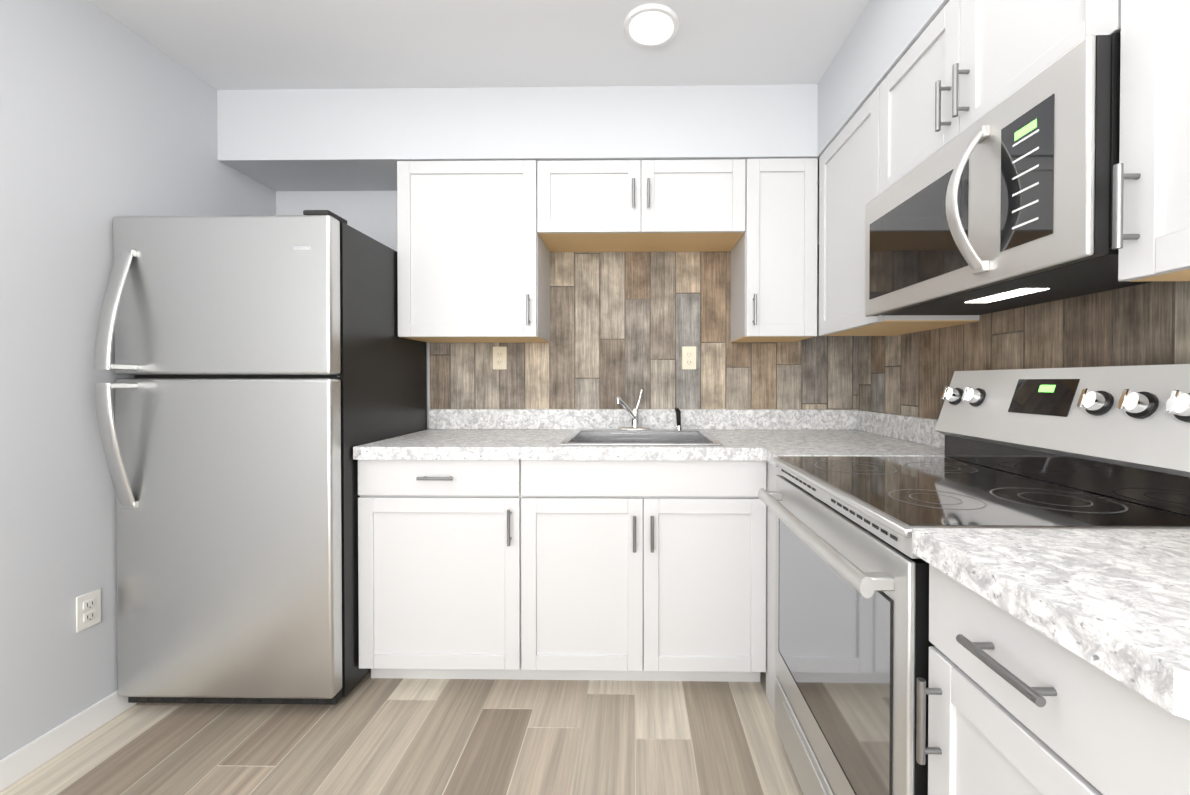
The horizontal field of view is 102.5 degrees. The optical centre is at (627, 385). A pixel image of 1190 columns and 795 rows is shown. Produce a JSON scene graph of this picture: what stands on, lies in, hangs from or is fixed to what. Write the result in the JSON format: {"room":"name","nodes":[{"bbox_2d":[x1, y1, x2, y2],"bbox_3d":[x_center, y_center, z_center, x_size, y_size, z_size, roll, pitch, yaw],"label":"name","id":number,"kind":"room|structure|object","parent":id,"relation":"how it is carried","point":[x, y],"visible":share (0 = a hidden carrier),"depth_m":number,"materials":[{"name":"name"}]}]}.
{"room":"kitchen","nodes":[
{"label":"kitchen","id":0,"kind":"room"},
{"bbox_2d":[0,0,275,759],"bbox_3d":[-1.842,-0.051,0.299,0.100,2.410,4.200,0,1,1],"label":"wall","id":1,"kind":"structure","parent":0,"point":[105,118],"depth_m":1.51,"materials":[{"name":"white paint"}]},
{"bbox_2d":[0,690,136,791],"bbox_3d":[-1.784,1.111,0.309,0.012,0.085,4.196,0,1,1],"label":"baseboard","id":2,"kind":"structure","parent":1,"relation":"attached to","point":[21,762],"depth_m":1.48,"materials":[{"name":"white wood"}]},
{"bbox_2d":[76,589,100,632],"bbox_3d":[-1.768,0.738,1.566,0.007,0.114,0.070,0,1,1],"label":"electrical outlet","id":3,"kind":"object","parent":1,"relation":"attached to","point":[88,610],"visible":1,"depth_m":1.56,"materials":[{"name":"white plastic"}]},
{"bbox_2d":[0,669,802,794],"bbox_3d":[-0.339,1.179,0.288,3.106,0.050,4.400,0,1,1],"label":"floor","id":4,"kind":"structure","parent":0,"point":[367,735],"depth_m":1.51,"materials":[{"name":"brown wood"}]},
{"bbox_2d":[94,210,426,704],"bbox_3d":[-1.377,0.268,1.952,0.752,1.740,0.837,0,1,1],"label":"fridge","id":5,"kind":"object","parent":4,"relation":"on","point":[275,365],"visible":0.9,"depth_m":1.63,"materials":[{"name":"silver metal"}]},
{"bbox_2d":[358,460,525,679],"bbox_3d":[-0.691,0.699,2.054,0.605,0.876,0.665,0,1,1],"label":"base cabinet","id":6,"kind":"object","parent":4,"relation":"on","point":[439,569],"visible":0.88,"depth_m":1.76,"materials":[{"name":"white wood"}]},
{"bbox_2d":[521,460,766,681],"bbox_3d":[0.063,0.699,2.042,0.904,0.876,0.665,0,1,1],"label":"base cabinet","id":7,"kind":"object","parent":4,"relation":"on","point":[643,570],"visible":0.92,"depth_m":1.75,"materials":[{"name":"white wood"}]},
{"bbox_2d":[353,409,947,466],"bbox_3d":[0.071,0.194,1.960,2.130,0.146,0.820,0,1,1],"label":"countertop","id":8,"kind":"structure","parent":7,"relation":"on","point":[768,435],"depth_m":1.99,"materials":[{"name":"stone"}]},
{"bbox_2d":[559,390,722,444],"bbox_3d":[0.055,0.205,2.047,0.610,0.368,0.557,0,1,1],"label":"sink","id":9,"kind":"object","parent":8,"relation":"in","point":[635,433],"visible":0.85,"depth_m":2.24,"materials":[{"name":"silver metal"}]},
{"bbox_2d":[766,462,779,714],"bbox_3d":[0.821,0.703,1.657,0.621,0.876,0.225,0,1,1],"label":"base cabinet","id":10,"kind":"object","parent":4,"relation":"on","point":[771,474],"visible":0.18,"depth_m":1.70,"materials":[{"name":"white wood"}]},
{"bbox_2d":[758,364,1189,794],"bbox_3d":[0.758,0.551,1.161,0.709,1.188,0.753,0,1,1],"label":"stove","id":11,"kind":"object","parent":4,"relation":"on","point":[1107,447],"visible":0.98,"depth_m":1.02,"materials":[{"name":"silver metal"}]},
{"bbox_2d":[916,564,1189,794],"bbox_3d":[0.783,0.713,0.582,0.665,0.876,0.387,0,1,1],"label":"base cabinet","id":12,"kind":"object","parent":4,"relation":"on","point":[1016,706],"visible":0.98,"depth_m":0.58,"materials":[{"name":"white wood"}]},
{"bbox_2d":[912,528,1189,719],"bbox_3d":[0.787,0.204,0.568,0.654,0.140,0.404,0,1,1],"label":"countertop","id":13,"kind":"structure","parent":12,"relation":"on","point":[1114,603],"depth_m":0.56,"materials":[{"name":"stone"}]},
{"bbox_2d":[89,0,869,89],"bbox_3d":[-0.339,-1.281,0.265,3.106,0.050,4.400,0,1,1],"label":"ceiling","id":14,"kind":"structure","parent":0,"point":[281,44],"depth_m":1.76,"materials":[{"name":"white paint"}]},
{"bbox_2d":[217,84,819,190],"bbox_3d":[-0.310,-1.123,2.199,2.906,0.302,0.335,0,1,1],"label":"soffit","id":15,"kind":"structure","parent":14,"relation":"attached to","point":[321,139],"depth_m":2.04,"materials":[{"name":"white paint"}]},
{"bbox_2d":[624,3,678,46],"bbox_3d":[0.085,-1.262,1.679,0.196,0.014,0.196,0,1,1],"label":"recessed light","id":16,"kind":"object","parent":14,"relation":"in","point":[651,25],"visible":0.96,"depth_m":1.66,"materials":[{"name":"white plastic"}]},
{"bbox_2d":[817,0,948,155],"bbox_3d":[0.944,-1.103,0.080,0.335,0.302,3.865,0,1,1],"label":"soffit","id":17,"kind":"structure","parent":14,"relation":"attached to","point":[883,36],"depth_m":1.59,"materials":[{"name":"white paint"}]},
{"bbox_2d":[276,188,818,428],"bbox_3d":[-0.307,-0.071,2.426,3.106,2.410,0.100,0,1,1],"label":"wall","id":18,"kind":"structure","parent":0,"point":[372,214],"depth_m":2.38,"materials":[{"name":"white paint"}]},
{"bbox_2d":[397,160,549,342],"bbox_3d":[-0.689,-0.591,2.194,0.605,0.758,0.360,0,1,1],"label":"upper cabinet","id":19,"kind":"object","parent":18,"relation":"attached to","point":[473,258],"visible":1,"depth_m":2.06,"materials":[{"name":"white wood"}]},
{"bbox_2d":[537,159,745,251],"bbox_3d":[0.062,-0.816,2.183,0.896,0.309,0.355,0,1,1],"label":"upper cabinet","id":20,"kind":"object","parent":18,"relation":"attached to","point":[640,205],"visible":1,"depth_m":2.05,"materials":[{"name":"white wood"}]},
{"bbox_2d":[429,244,858,408],"bbox_3d":[0.078,-0.231,2.367,2.134,0.930,0.002,0,1,1],"label":"backsplash","id":21,"kind":"structure","parent":18,"relation":"attached to","point":[625,326],"depth_m":2.37,"materials":[{"name":"brown wood"}]},
{"bbox_2d":[493,347,506,369],"bbox_3d":[-0.634,-0.137,2.373,0.070,0.114,0.007,0,1,1],"label":"electrical outlet","id":22,"kind":"object","parent":21,"relation":"attached to","point":[499,358],"visible":1,"depth_m":2.37,"materials":[{"name":"beige plastic"}]},
{"bbox_2d":[682,346,695,368],"bbox_3d":[0.307,-0.137,2.359,0.070,0.114,0.007,0,1,1],"label":"electrical outlet","id":23,"kind":"object","parent":21,"relation":"attached to","point":[688,357],"visible":1,"depth_m":2.36,"materials":[{"name":"beige plastic"}]},
{"bbox_2d":[731,158,817,341],"bbox_3d":[0.662,-0.591,2.174,0.305,0.758,0.360,0,1,1],"label":"upper cabinet","id":24,"kind":"object","parent":18,"relation":"attached to","point":[774,274],"visible":1,"depth_m":2.04,"materials":[{"name":"white wood"}]},
{"bbox_3d":[1.164,-0.051,0.254,0.100,2.410,4.200,0,1,1],"label":"wall","id":25,"kind":"structure","parent":0,"visible":0},
{"bbox_2d":[819,86,979,335],"bbox_3d":[0.972,-0.587,1.774,0.324,0.758,0.494,0,1,1],"label":"upper cabinet","id":26,"kind":"object","parent":25,"relation":"attached to","point":[848,174],"visible":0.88,"depth_m":1.75,"materials":[{"name":"white wood"}]},
{"bbox_2d":[879,0,1120,193],"bbox_3d":[0.944,-0.771,1.146,0.360,0.378,0.757,0,1,1],"label":"upper cabinet","id":27,"kind":"object","parent":25,"relation":"attached to","point":[959,67],"visible":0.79,"depth_m":1.12,"materials":[{"name":"white wood"}]},
{"bbox_2d":[865,33,1155,316],"bbox_3d":[0.901,-0.397,1.150,0.438,0.362,0.753,0,1,1],"label":"microwave","id":28,"kind":"object","parent":27,"relation":"attached to","point":[1006,204],"visible":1,"depth_m":0.95,"materials":[{"name":"silver metal"}]},
{"bbox_2d":[859,281,1189,418],"bbox_3d":[1.124,-0.053,1.053,0.002,0.600,2.597,0,1,1],"label":"backsplash","id":29,"kind":"structure","parent":25,"relation":"attached to","point":[910,374],"depth_m":1.32,"materials":[{"name":"brown wood"}]},
{"bbox_2d":[1112,0,1189,281],"bbox_3d":[0.933,-0.559,0.389,0.360,0.788,0.760,0,1,1],"label":"upper cabinet","id":30,"kind":"object","parent":25,"relation":"attached to","point":[1151,211],"visible":0.98,"depth_m":0.72,"materials":[{"name":"white wood"}]}
]}

